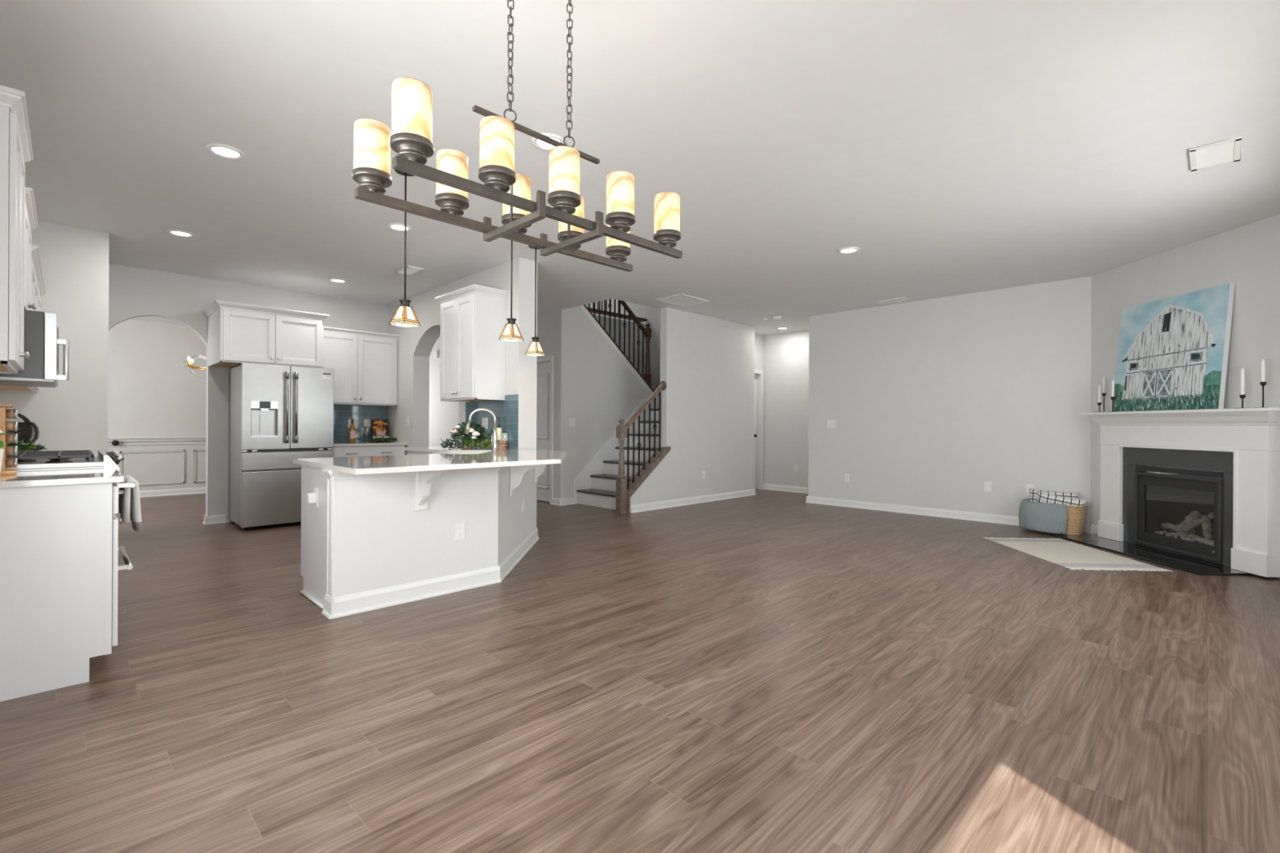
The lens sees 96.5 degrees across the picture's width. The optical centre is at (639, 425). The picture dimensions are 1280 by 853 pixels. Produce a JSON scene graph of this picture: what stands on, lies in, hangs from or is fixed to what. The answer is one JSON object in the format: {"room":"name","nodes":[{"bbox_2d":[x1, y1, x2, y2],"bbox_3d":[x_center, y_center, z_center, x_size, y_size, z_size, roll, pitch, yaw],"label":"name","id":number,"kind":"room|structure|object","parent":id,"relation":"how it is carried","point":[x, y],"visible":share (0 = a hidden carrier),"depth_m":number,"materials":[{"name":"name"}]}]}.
{"room":"open-plan living area","nodes":[
{"label":"open-plan living area","id":0,"kind":"room"},
{"bbox_2d":[0,220,109,453],"bbox_3d":[-5.291,-0.266,4.988,1.260,2.740,0.905,0,0,45],"label":"wall","id":1,"kind":"structure","parent":0,"point":[73,415],"depth_m":4.72,"materials":[{"name":"paint"}]},
{"bbox_2d":[0,244,45,392],"bbox_3d":[-4.313,-0.663,3.857,1.700,0.813,0.387,0,0,45],"label":"upper cabinet","id":2,"kind":"object","parent":1,"relation":"attached to","point":[38,290],"visible":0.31,"depth_m":3.97,"materials":[{"name":"paint"}]},
{"bbox_2d":[130,316,181,324],"bbox_3d":[-6.290,-1.611,7.471,3.430,0.060,4.880,0,0,45],"label":"ceiling","id":3,"kind":"structure","parent":0,"point":[159,319],"depth_m":8.58,"materials":[{"name":"paint"}]},
{"bbox_2d":[181,354,206,380],"bbox_3d":[-5.943,-1.096,8.055,0.894,1.006,0.871,0,0,45],"label":"glass chandelier","id":4,"kind":"object","parent":3,"relation":"hanging from","point":[189,361],"visible":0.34,"depth_m":7.86,"materials":[{"name":"gold metal"}]},
{"bbox_2d":[107,319,206,490],"bbox_3d":[-7.532,-0.277,8.767,0.150,2.740,7.970,0,0,45],"label":"wall","id":5,"kind":"structure","parent":0,"point":[151,394],"depth_m":8.78,"materials":[{"name":"paint"}]},
{"bbox_2d":[107,437,205,485],"bbox_3d":[-6.960,0.557,9.212,0.043,0.723,6.413,0,0,45],"label":"trim","id":6,"kind":"structure","parent":5,"relation":"attached to","point":[137,439],"depth_m":8.83,"materials":[{"name":"paint"}]},
{"bbox_2d":[118,487,205,497],"bbox_3d":[-6.970,1.046,9.211,0.026,0.100,6.400,0,0,45],"label":"baseboard","id":7,"kind":"structure","parent":5,"relation":"attached to","point":[152,493],"depth_m":8.89,"materials":[{"name":"paint"}]},
{"bbox_2d":[108,263,388,522],"bbox_3d":[-4.388,-0.262,6.870,0.120,2.740,3.035,0,0,45],"label":"wall","id":8,"kind":"structure","parent":0,"point":[133,292],"depth_m":6.40,"materials":[{"name":"paint"}]},
{"bbox_2d":[204,514,226,524],"bbox_3d":[-4.758,1.056,6.402,0.026,0.100,0.191,0,0,45],"label":"baseboard","id":9,"kind":"structure","parent":8,"relation":"attached to","point":[219,518],"depth_m":6.40,"materials":[{"name":"paint"}]},
{"bbox_2d":[202,300,329,368],"bbox_3d":[-4.182,-0.951,6.399,0.822,0.610,1.045,0,0,45],"label":"upper cabinet","id":10,"kind":"object","parent":8,"relation":"attached to","point":[237,333],"visible":0.98,"depth_m":6.09,"materials":[{"name":"paint"}]},
{"bbox_2d":[333,404,387,442],"bbox_3d":[-3.738,-0.019,7.432,0.008,0.480,0.900,0,0,45],"label":"backsplash","id":11,"kind":"structure","parent":8,"relation":"attached to","point":[342,413],"depth_m":7.46,"materials":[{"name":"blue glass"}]},
{"bbox_2d":[323,326,399,406],"bbox_3d":[-3.644,-0.722,7.258,0.372,0.928,1.013,0,0,45],"label":"upper cabinet","id":12,"kind":"object","parent":8,"relation":"attached to","point":[364,363],"visible":0.85,"depth_m":7.20,"materials":[{"name":"paint"}]},
{"bbox_2d":[387,257,537,454],"bbox_3d":[-2.223,-0.252,6.705,3.180,2.740,0.210,0,0,45],"label":"wall","id":13,"kind":"structure","parent":0,"point":[415,344],"depth_m":6.43,"materials":[{"name":"paint"}]},
{"bbox_2d":[435,284,508,401],"bbox_3d":[-1.717,-0.788,5.789,0.805,1.078,0.374,0,0,45],"label":"upper cabinet","id":14,"kind":"object","parent":13,"relation":"attached to","point":[473,317],"visible":1,"depth_m":5.59,"materials":[{"name":"paint"}]},
{"bbox_2d":[465,394,518,448],"bbox_3d":[-1.536,-0.033,5.865,1.020,0.530,0.008,0,0,45],"label":"backsplash","id":15,"kind":"structure","parent":13,"relation":"attached to","point":[507,410],"depth_m":5.70,"materials":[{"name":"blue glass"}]},
{"bbox_2d":[428,311,556,497],"bbox_3d":[-3.078,-0.256,10.031,5.470,2.740,0.110,0,0,45],"label":"wall","id":16,"kind":"structure","parent":0,"point":[443,415],"depth_m":10.33,"materials":[{"name":"paint"}]},
{"bbox_2d":[536,361,550,502],"bbox_3d":[-1.500,0.096,8.460,0.765,2.028,0.061,0,0,45],"label":"door","id":17,"kind":"structure","parent":16,"relation":"in","point":[543,384],"depth_m":8.35,"materials":[{"name":"paint"}]},
{"bbox_2d":[537,355,553,504],"bbox_3d":[-1.511,0.067,8.453,0.890,2.116,0.127,0,0,45],"label":"door frame","id":18,"kind":"structure","parent":16,"relation":"attached to","point":[548,358],"depth_m":8.12,"materials":[{"name":"paint"}]},
{"bbox_2d":[555,306,648,498],"bbox_3d":[-0.481,-0.433,8.683,0.110,3.120,1.870,0,0,45],"label":"wall","id":19,"kind":"structure","parent":0,"point":[596,388],"depth_m":8.28,"materials":[{"name":"paint"}]},
{"bbox_2d":[559,497,574,506],"bbox_3d":[-1.028,1.074,8.045,0.026,0.100,0.256,0,0,45],"label":"baseboard","id":20,"kind":"structure","parent":19,"relation":"attached to","point":[563,501],"depth_m":8.03,"materials":[{"name":"paint"}]},
{"bbox_2d":[578,305,653,434],"bbox_3d":[-0.389,-0.854,8.682,0.018,2.162,1.735,0,0,45],"label":"trim","id":21,"kind":"structure","parent":19,"relation":"attached to","point":[582,308],"depth_m":8.71,"materials":[{"name":"paint"}]},
{"bbox_2d":[583,298,654,392],"bbox_3d":[-0.422,-1.346,8.738,0.150,2.946,1.765,0,0,45],"label":"stair railing","id":22,"kind":"object","parent":19,"relation":"on","point":[646,332],"visible":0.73,"depth_m":8.99,"materials":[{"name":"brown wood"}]},
{"bbox_2d":[585,298,646,324],"bbox_3d":[-0.774,-3.060,10.040,5.300,2.630,4.900,0,0,45],"label":"wall","id":23,"kind":"structure","parent":0,"point":[639,310],"depth_m":11.50,"materials":[{"name":"paint"}]},
{"bbox_2d":[595,315,646,377],"bbox_3d":[-0.921,-0.400,9.948,0.120,3.050,2.820,0,0,45],"label":"wall","id":24,"kind":"structure","parent":0,"point":[597,317],"depth_m":10.61,"materials":[{"name":"paint"}]},
{"bbox_2d":[586,298,647,322],"bbox_3d":[-0.928,-2.478,9.895,0.150,0.995,2.880,0,0,45],"label":"stair railing","id":25,"kind":"object","parent":24,"relation":"on","point":[597,311],"visible":0.02,"depth_m":10.29,"materials":[{"name":"brown wood"}]},
{"bbox_2d":[0,488,1279,852],"bbox_3d":[-1.391,1.152,5.903,13.700,0.060,12.800,0,0,45],"label":"floor","id":26,"kind":"structure","parent":0,"point":[768,671],"depth_m":2.30,"materials":[{"name":"brown wood"}]},
{"bbox_2d":[0,482,124,702],"bbox_3d":[-2.806,0.685,2.573,0.708,0.862,0.713,0,0,45],"label":"base cabinet","id":27,"kind":"object","parent":26,"relation":"on","point":[59,544],"visible":0.96,"depth_m":2.41,"materials":[{"name":"paint"}]},
{"bbox_2d":[0,466,124,488],"bbox_3d":[-2.805,0.239,2.562,0.725,0.028,0.695,0,0,45],"label":"countertop","id":28,"kind":"structure","parent":27,"relation":"on","point":[43,477],"depth_m":2.51,"materials":[{"name":"stone"}]},
{"bbox_2d":[0,430,9,475],"bbox_3d":[-2.783,0.118,2.445,0.100,0.215,0.099,0,0,9],"label":"potted herb","id":29,"kind":"object","parent":28,"relation":"on","point":[2,450],"visible":1,"depth_m":2.46,"materials":[{"name":"green plant"}]},
{"bbox_2d":[0,448,4,475],"bbox_3d":[-2.786,0.163,2.447,0.084,0.125,0.084,0,0,45],"label":"pot","id":30,"kind":"object","parent":29,"relation":"on","point":[2,451],"depth_m":2.46,"materials":[{"name":"white ceramic"}]},
{"bbox_2d":[0,403,17,475],"bbox_3d":[-2.916,0.064,2.571,0.156,0.322,0.156,0,0,45],"label":"spice rack","id":31,"kind":"object","parent":28,"relation":"on","point":[4,471],"visible":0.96,"depth_m":2.57,"materials":[{"name":"brown wood"}]},
{"bbox_2d":[5,457,17,467],"bbox_3d":[-2.874,0.173,2.614,0.045,0.045,0.035,0,0,45],"label":"spice jar","id":32,"kind":"object","parent":31,"relation":"in","point":[12,462],"visible":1,"depth_m":2.60,"materials":[{"name":"clear glass"}]},
{"bbox_2d":[5,445,17,455],"bbox_3d":[-2.874,0.117,2.614,0.045,0.045,0.035,0,0,45],"label":"spice jar","id":33,"kind":"object","parent":31,"relation":"in","point":[12,450],"visible":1,"depth_m":2.60,"materials":[{"name":"clear glass"}]},
{"bbox_2d":[5,433,17,443],"bbox_3d":[-2.874,0.061,2.614,0.045,0.045,0.035,0,0,45],"label":"spice jar","id":34,"kind":"object","parent":31,"relation":"in","point":[11,437],"visible":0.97,"depth_m":2.60,"materials":[{"name":"clear glass"}]},
{"bbox_2d":[5,421,17,431],"bbox_3d":[-2.873,0.005,2.614,0.045,0.045,0.035,0,0,45],"label":"spice jar","id":35,"kind":"object","parent":31,"relation":"in","point":[10,425],"visible":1,"depth_m":2.60,"materials":[{"name":"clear glass"}]},
{"bbox_2d":[5,408,17,418],"bbox_3d":[-2.873,-0.051,2.614,0.045,0.045,0.035,0,0,45],"label":"spice jar","id":36,"kind":"object","parent":31,"relation":"in","point":[10,413],"visible":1,"depth_m":2.60,"materials":[{"name":"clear glass"}]},
{"bbox_2d":[6,449,135,570],"bbox_3d":[-3.302,0.624,3.133,0.779,0.938,0.754,0,0,45],"label":"gas range","id":37,"kind":"object","parent":26,"relation":"on","point":[84,459],"visible":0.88,"depth_m":3.04,"materials":[{"name":"silver metal"}]},
{"bbox_2d":[6,456,104,469],"bbox_3d":[-3.344,0.205,3.089,0.779,0.027,0.630,0,0,45],"label":"cooktop","id":38,"kind":"object","parent":37,"relation":"in","point":[99,461],"depth_m":2.98,"materials":[{"name":"silver metal"}]},
{"bbox_2d":[118,475,132,519],"bbox_3d":[-3.019,0.430,3.374,0.166,0.261,0.088,0,0,45],"label":"dish towel","id":39,"kind":"object","parent":37,"relation":"hanging from","point":[125,476],"visible":0.2,"depth_m":3.33,"materials":[{"name":"white fabric"}]},
{"bbox_2d":[120,477,142,531],"bbox_3d":[-2.863,0.446,3.219,0.156,0.291,0.088,0,0,45],"label":"dish towel","id":40,"kind":"object","parent":37,"relation":"hanging from","point":[131,499],"visible":0.82,"depth_m":3.18,"materials":[{"name":"white fabric"}]},
{"bbox_2d":[228,362,333,530],"bbox_3d":[-4.063,0.231,6.477,0.838,1.757,0.875,0,0,45],"label":"refrigerator","id":41,"kind":"object","parent":26,"relation":"on","point":[278,415],"visible":0.84,"depth_m":6.17,"materials":[{"name":"silver metal"}]},
{"bbox_2d":[330,444,404,457],"bbox_3d":[-3.507,0.681,7.177,0.680,0.862,0.870,0,0,45],"label":"base cabinet","id":42,"kind":"object","parent":26,"relation":"on","point":[393,450],"visible":0.23,"depth_m":6.95,"materials":[{"name":"paint"}]},
{"bbox_2d":[333,441,408,446],"bbox_3d":[-3.507,0.236,7.194,0.657,0.028,0.901,0,0,45],"label":"countertop","id":43,"kind":"structure","parent":42,"relation":"on","point":[359,443],"depth_m":7.04,"materials":[{"name":"stone"}]},
{"bbox_2d":[349,418,355,443],"bbox_3d":[-3.600,0.070,7.152,0.075,0.303,0.074,0,0,45],"label":"wine bottle","id":44,"kind":"object","parent":43,"relation":"on","point":[352,428],"visible":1,"depth_m":7.13,"materials":[{"name":"orange glass"}]},
{"bbox_2d":[370,419,389,442],"bbox_3d":[-3.422,0.073,7.529,0.061,0.301,0.230,0,0,37],"label":"decorative plaque","id":45,"kind":"object","parent":43,"relation":"on","point":[380,428],"visible":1,"depth_m":7.51,"materials":[{"name":"orange paint"}]},
{"bbox_2d":[368,435,397,441],"bbox_3d":[-3.340,0.174,7.422,0.177,0.085,0.393,0,0,45],"label":"greenery garland","id":46,"kind":"object","parent":43,"relation":"on","point":[393,438],"visible":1,"depth_m":7.40,"materials":[{"name":"green plant"}]},
{"bbox_2d":[299,450,546,619],"bbox_3d":[-1.515,0.693,4.818,1.647,0.859,3.015,0,0,-3],"label":"base cabinet","id":47,"kind":"object","parent":26,"relation":"on","point":[374,541],"visible":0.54,"depth_m":3.67,"materials":[{"name":"paint"}]},
{"bbox_2d":[306,488,318,507],"bbox_3d":[-2.064,0.459,3.596,0.075,0.118,0.050,0,0,45],"label":"wall outlet","id":48,"kind":"object","parent":47,"relation":"attached to","point":[311,497],"visible":1,"depth_m":3.58,"materials":[{"name":"white plastic"}]},
{"bbox_2d":[292,445,567,475],"bbox_3d":[-1.674,0.246,4.751,2.680,0.031,2.207,0,0,45],"label":"countertop","id":49,"kind":"structure","parent":47,"relation":"on","point":[440,458],"depth_m":3.79,"materials":[{"name":"stone"}]},
{"bbox_2d":[440,420,491,448],"bbox_3d":[-1.645,0.094,5.514,0.536,0.273,0.351,0,0,7],"label":"flower arrangement","id":50,"kind":"object","parent":49,"relation":"on","point":[477,433],"visible":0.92,"depth_m":5.44,"materials":[{"name":"green plant"}]},
{"bbox_2d":[463,408,508,451],"bbox_3d":[-1.351,0.041,5.024,0.388,0.382,0.069,0,0,-5],"label":"kitchen faucet","id":51,"kind":"object","parent":49,"relation":"on","point":[494,440],"visible":0.99,"depth_m":5.01,"materials":[{"name":"silver metal"}]},
{"bbox_2d":[497,441,508,448],"bbox_3d":[-1.347,0.196,5.609,0.100,0.073,0.150,0,0,5],"label":"wooden riser","id":52,"kind":"object","parent":49,"relation":"on","point":[500,445],"visible":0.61,"depth_m":5.54,"materials":[{"name":"brown wood"}]},
{"bbox_2d":[496,417,502,441],"bbox_3d":[-1.364,0.040,5.520,0.056,0.238,0.058,0,0,45],"label":"soap bottle","id":53,"kind":"object","parent":52,"relation":"on","point":[499,430],"visible":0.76,"depth_m":5.50,"materials":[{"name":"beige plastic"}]},
{"bbox_2d":[454,522,465,540],"bbox_3d":[-1.224,0.723,3.888,0.009,0.118,0.072,0,0,45],"label":"wall outlet","id":54,"kind":"object","parent":47,"relation":"attached to","point":[460,528],"visible":1,"depth_m":3.88,"materials":[{"name":"white plastic"}]},
{"bbox_2d":[573,395,658,509],"bbox_3d":[-0.042,0.319,9.138,2.234,1.620,2.700,0,0,45],"label":"staircase","id":55,"kind":"structure","parent":26,"relation":"on","point":[596,474],"depth_m":8.36,"materials":[{"name":"paint"}]},
{"bbox_2d":[615,381,671,514],"bbox_3d":[0.049,0.260,7.579,0.165,1.739,0.900,0,0,45],"label":"stair railing","id":56,"kind":"object","parent":26,"relation":"on","point":[625,490],"visible":0.99,"depth_m":7.45,"materials":[{"name":"brown wood"}]},
{"bbox_2d":[982,537,1172,571],"bbox_3d":[3.823,1.143,5.145,0.761,0.007,1.304,0,0,3],"label":"woven rug","id":57,"kind":"object","parent":26,"relation":"on","point":[1065,553],"visible":1,"depth_m":5.00,"materials":[{"name":"beige fabric"}]},
{"bbox_2d":[1049,533,1257,575],"bbox_3d":[4.537,1.140,5.165,0.520,0.020,1.600,0,0,0],"label":"hearth slab","id":58,"kind":"object","parent":26,"relation":"on","point":[1200,567],"visible":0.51,"depth_m":4.93,"materials":[{"name":"black stone"}]},
{"bbox_2d":[1066,504,1087,535],"bbox_3d":[4.412,0.978,6.089,0.353,0.304,0.551,0,0,-39],"label":"wicker basket","id":59,"kind":"object","parent":58,"relation":"on","point":[1075,514],"visible":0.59,"depth_m":5.86,"materials":[{"name":"beige wicker"}]},
{"bbox_2d":[1018,498,1066,534],"bbox_3d":[4.257,0.969,6.106,0.249,0.306,0.557,0,0,-4],"label":"throw blanket","id":60,"kind":"object","parent":59,"relation":"on","point":[1047,517],"visible":0.99,"depth_m":5.99,"materials":[{"name":"blue fabric"}]},
{"bbox_2d":[1029,488,1078,502],"bbox_3d":[4.448,0.905,6.160,0.444,0.414,0.118,0,0,35],"label":"throw pillow","id":61,"kind":"object","parent":59,"relation":"in","point":[1033,493],"visible":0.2,"depth_m":6.16,"materials":[{"name":"fabric"}]},
{"bbox_2d":[1036,490,1086,506],"bbox_3d":[4.426,0.915,6.054,0.474,0.433,0.204,0,0,34],"label":"throw pillow","id":62,"kind":"object","parent":59,"relation":"in","point":[1042,497],"visible":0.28,"depth_m":5.98,"materials":[{"name":"fabric"}]},
{"bbox_3d":[-4.225,0.678,3.963,1.685,0.862,0.676,0,0,45],"label":"base cabinet","id":63,"kind":"object","parent":26,"relation":"on","visible":0},
{"bbox_2d":[91,450,97,457],"bbox_3d":[-4.217,0.232,3.971,1.692,0.028,0.695,0,0,45],"label":"countertop","id":64,"kind":"structure","parent":63,"relation":"on","point":[95,452],"depth_m":4.41,"materials":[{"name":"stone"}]},
{"bbox_2d":[6,413,39,443],"bbox_3d":[-4.979,0.046,4.383,0.057,0.330,0.512,0,0,45],"label":"serving tray","id":65,"kind":"object","parent":64,"relation":"on","point":[24,431],"visible":0.5,"depth_m":4.52,"materials":[{"name":"black paint"}]},
{"bbox_2d":[6,435,46,451],"bbox_3d":[-4.759,0.146,4.281,0.297,0.130,0.449,0,0,45],"label":"greenery garland","id":66,"kind":"object","parent":64,"relation":"on","point":[22,446],"visible":0.62,"depth_m":4.34,"materials":[{"name":"green plant"}]},
{"bbox_2d":[0,0,1279,337],"bbox_3d":[-1.377,-1.678,5.903,13.700,0.120,12.800,0,0,45],"label":"ceiling","id":67,"kind":"structure","parent":0,"point":[963,147],"depth_m":3.11,"materials":[{"name":"paint"}]},
{"bbox_2d":[165,229,195,237],"bbox_3d":[-3.891,-1.623,4.842,0.196,0.011,0.196,0,0,45],"label":"recessed light","id":68,"kind":"object","parent":67,"relation":"in","point":[179,233],"visible":1,"depth_m":4.83,"materials":[{"name":"white plastic"}]},
{"bbox_2d":[204,142,245,159],"bbox_3d":[-2.452,-1.616,3.382,0.196,0.011,0.196,0,0,45],"label":"recessed light","id":69,"kind":"object","parent":67,"relation":"in","point":[224,151],"visible":1,"depth_m":3.38,"materials":[{"name":"white plastic"}]},
{"bbox_2d":[386,222,412,231],"bbox_3d":[-1.962,-1.614,4.666,0.196,0.011,0.196,0,0,45],"label":"recessed light","id":70,"kind":"object","parent":67,"relation":"in","point":[400,227],"visible":0.94,"depth_m":4.65,"materials":[{"name":"white plastic"}]},
{"bbox_2d":[388,168,420,327],"bbox_3d":[-1.483,-1.124,3.612,0.134,0.987,0.134,0,0,25],"label":"pendant light","id":71,"kind":"object","parent":67,"relation":"hanging from","point":[404,316],"visible":0.9,"depth_m":3.61,"materials":[{"name":"brown metal"}]},
{"bbox_2d":[394,265,424,275],"bbox_3d":[-2.413,-1.616,5.976,0.334,0.012,0.184,0,0,45],"label":"ceiling vent","id":72,"kind":"object","parent":67,"relation":"in","point":[411,270],"visible":0.95,"depth_m":5.96,"materials":[{"name":"white plastic"}]},
{"bbox_2d":[498,240,524,342],"bbox_3d":[-0.950,-1.122,4.231,0.134,0.987,0.134,0,0,25],"label":"pendant light","id":73,"kind":"object","parent":67,"relation":"hanging from","point":[511,332],"visible":0.82,"depth_m":4.21,"materials":[{"name":"white glass"}]},
{"bbox_2d":[351,0,682,271],"bbox_3d":[-0.343,-1.141,2.002,0.394,0.972,1.150,0,0,45],"label":"chandelier","id":74,"kind":"object","parent":67,"relation":"hanging from","point":[411,137],"visible":1,"depth_m":1.86,"materials":[{"name":"brown metal"}]},
{"bbox_2d":[524,244,545,355],"bbox_3d":[-0.937,-1.122,5.129,0.134,0.987,0.134,0,0,25],"label":"pendant light","id":75,"kind":"object","parent":67,"relation":"hanging from","point":[535,348],"visible":0.86,"depth_m":5.12,"materials":[{"name":"white glass"}]},
{"bbox_2d":[531,133,566,151],"bbox_3d":[-0.519,-1.607,3.252,0.196,0.011,0.196,0,0,45],"label":"recessed light","id":76,"kind":"object","parent":67,"relation":"in","point":[540,144],"visible":0.52,"depth_m":3.24,"materials":[{"name":"white plastic"}]},
{"bbox_2d":[655,293,710,306],"bbox_3d":[0.551,-1.602,7.340,0.444,0.012,0.564,0,0,45],"label":"ceiling vent","id":77,"kind":"object","parent":67,"relation":"attached to","point":[682,300],"visible":1,"depth_m":7.32,"materials":[{"name":"white plastic"}]},
{"bbox_2d":[661,295,704,305],"bbox_3d":[0.551,-1.604,7.340,0.380,0.008,0.500,0,0,45],"label":"grille","id":78,"kind":"object","parent":77,"relation":"attached to","point":[674,300],"depth_m":7.32,"materials":[{"name":"white metal"}]},
{"bbox_2d":[837,246,860,253],"bbox_3d":[1.908,-1.595,5.224,0.196,0.011,0.196,0,0,45],"label":"recessed light","id":79,"kind":"object","parent":67,"relation":"in","point":[849,250],"visible":1,"depth_m":5.21,"materials":[{"name":"white plastic"}]},
{"bbox_2d":[874,297,909,304],"bbox_3d":[3.217,-1.589,7.308,0.364,0.012,0.204,0,0,45],"label":"ceiling vent","id":80,"kind":"object","parent":67,"relation":"in","point":[900,299],"visible":1,"depth_m":7.30,"materials":[{"name":"white plastic"}]},
{"bbox_2d":[1189,135,1242,172],"bbox_3d":[3.381,-1.589,3.359,0.214,0.012,0.384,0,0,45],"label":"ceiling vent","id":81,"kind":"object","parent":67,"relation":"in","point":[1227,151],"visible":1,"depth_m":3.34,"materials":[{"name":"white plastic"}]},
{"bbox_2d":[646,306,660,448],"bbox_3d":[0.953,-1.617,10.150,2.240,5.500,0.105,0,0,45],"label":"wall","id":82,"kind":"structure","parent":0,"point":[653,314],"depth_m":10.74,"materials":[{"name":"paint"}]},
{"bbox_2d":[630,307,754,505],"bbox_3d":[0.813,-0.237,8.345,0.120,2.740,2.850,0,0,45],"label":"wall","id":83,"kind":"structure","parent":0,"point":[707,363],"depth_m":8.39,"materials":[{"name":"paint"}]},
{"bbox_2d":[630,488,755,513],"bbox_3d":[0.883,1.083,8.318,0.026,0.100,2.831,0,0,45],"label":"baseboard","id":84,"kind":"structure","parent":83,"relation":"attached to","point":[708,498],"depth_m":8.13,"materials":[{"name":"paint"}]},
{"bbox_2d":[754,333,764,370],"bbox_3d":[1.857,-0.232,9.909,0.110,2.740,0.850,0,0,45],"label":"wall","id":85,"kind":"structure","parent":0,"point":[758,339],"depth_m":10.06,"materials":[{"name":"paint"}]},
{"bbox_2d":[753,373,756,488],"bbox_3d":[1.846,0.113,9.904,0.093,2.030,0.650,0,0,45],"label":"door","id":86,"kind":"structure","parent":85,"relation":"in","point":[755,375],"depth_m":10.12,"materials":[{"name":"paint"}]},
{"bbox_2d":[754,368,763,489],"bbox_3d":[1.854,0.081,9.893,0.128,2.113,0.815,0,0,45],"label":"door frame","id":87,"kind":"structure","parent":85,"relation":"attached to","point":[759,468],"depth_m":10.11,"materials":[{"name":"paint"}]},
{"bbox_2d":[763,329,808,487],"bbox_3d":[2.756,-0.228,9.697,1.700,2.740,0.120,0,0,45],"label":"wall","id":88,"kind":"structure","parent":0,"point":[786,354],"depth_m":9.85,"materials":[{"name":"paint"}]},
{"bbox_2d":[763,483,808,493],"bbox_3d":[2.687,1.092,9.656,1.430,0.100,0.026,0,0,45],"label":"baseboard","id":89,"kind":"structure","parent":88,"relation":"attached to","point":[766,486],"depth_m":9.83,"materials":[{"name":"paint"}]},
{"bbox_2d":[808,275,1091,533],"bbox_3d":[3.688,-0.223,7.291,3.280,2.740,0.130,0,0,45],"label":"wall","id":90,"kind":"structure","parent":0,"point":[931,402],"depth_m":6.99,"materials":[{"name":"paint"}]},
{"bbox_2d":[826,419,835,427],"bbox_3d":[2.729,-0.018,8.143,0.130,0.118,0.014,0,0,45],"label":"light switch","id":91,"kind":"object","parent":90,"relation":"attached to","point":[830,423],"visible":1,"depth_m":8.14,"materials":[{"name":"white plastic"}]},
{"bbox_2d":[805,495,1018,525],"bbox_3d":[3.582,1.096,7.280,3.206,0.100,0.026,0,0,45],"label":"baseboard","id":92,"kind":"structure","parent":90,"relation":"attached to","point":[962,515],"depth_m":7.29,"materials":[{"name":"paint"}]},
{"bbox_2d":[1090,213,1279,578],"bbox_3d":[4.864,-0.218,5.025,0.120,2.740,2.120,0,0,0],"label":"wall","id":93,"kind":"structure","parent":0,"point":[1247,256],"depth_m":4.69,"materials":[{"name":"paint"}]},
{"bbox_2d":[1080,407,1279,577],"bbox_3d":[4.675,0.501,5.027,0.249,1.258,1.785,0,0,0],"label":"fireplace surround","id":94,"kind":"object","parent":93,"relation":"attached to","point":[1243,444],"visible":1,"depth_m":4.59,"materials":[{"name":"paint"}]},
{"bbox_2d":[1113,283,1235,411],"bbox_3d":[4.732,-0.638,5.130,0.135,1.020,1.035,0,0,0],"label":"painting","id":95,"kind":"object","parent":94,"relation":"on","point":[1173,352],"visible":0.99,"depth_m":5.02,"materials":[{"name":"fabric"}]},
{"bbox_2d":[1133,465,1222,564],"bbox_3d":[4.920,0.755,5.013,0.478,0.750,0.807,0,0,0],"label":"fireplace insert","id":96,"kind":"object","parent":94,"relation":"in","point":[1181,513],"visible":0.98,"depth_m":5.16,"materials":[{"name":"metal"}]},
{"bbox_2d":[1080,407,1279,415],"bbox_3d":[4.678,-0.114,5.027,0.249,0.026,1.785,0,0,0],"label":"mantel shelf","id":97,"kind":"object","parent":94,"relation":"attached to","point":[1263,411],"depth_m":4.65,"materials":[{"name":"paint"}]},
{"bbox_2d":[1239,395,1245,408],"bbox_3d":[4.675,-0.181,4.433,0.094,0.108,0.094,0,0,45],"label":"candle holder","id":98,"kind":"object","parent":94,"relation":"on","point":[1242,397],"visible":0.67,"depth_m":4.43,"materials":[{"name":"black metal"}]},
{"bbox_2d":[1240,367,1244,395],"bbox_3d":[4.675,-0.334,4.433,0.024,0.225,0.024,0,0,45],"label":"taper candle","id":99,"kind":"object","parent":98,"relation":"on","point":[1242,371],"visible":1,"depth_m":4.42,"materials":[{"name":"wax"}]},
{"bbox_2d":[1253,382,1266,408],"bbox_3d":[4.685,-0.226,4.296,0.094,0.198,0.094,0,0,45],"label":"candle holder","id":100,"kind":"object","parent":94,"relation":"on","point":[1263,384],"visible":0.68,"depth_m":4.29,"materials":[{"name":"black metal"}]},
{"bbox_2d":[1261,359,1265,382],"bbox_3d":[4.686,-0.404,4.296,0.024,0.185,0.024,0,0,45],"label":"taper candle","id":101,"kind":"object","parent":100,"relation":"on","point":[1263,362],"visible":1,"depth_m":4.29,"materials":[{"name":"wax"}]},
{"bbox_3d":[-2.235,-0.252,1.398,8.140,2.740,0.140,0,0,45],"label":"wall","id":102,"kind":"structure","parent":0,"visible":0},
{"bbox_2d":[0,84,33,374],"bbox_3d":[-2.916,-0.801,2.464,0.805,1.103,0.387,0,0,45],"label":"upper cabinet","id":103,"kind":"object","parent":102,"relation":"attached to","point":[15,146],"visible":1,"depth_m":2.34,"materials":[{"name":"paint"}]},
{"bbox_2d":[24,186,38,310],"bbox_3d":[-3.440,-0.882,2.987,0.760,0.606,0.387,0,0,45],"label":"upper cabinet","id":104,"kind":"object","parent":102,"relation":"attached to","point":[30,215],"visible":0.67,"depth_m":3.06,"materials":[{"name":"paint"}]},
{"bbox_2d":[0,310,69,387],"bbox_3d":[-3.397,-0.399,3.034,0.762,0.350,0.515,0,0,45],"label":"microwave","id":105,"kind":"object","parent":104,"relation":"attached to","point":[42,340],"visible":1,"depth_m":2.89,"materials":[{"name":"metal"}]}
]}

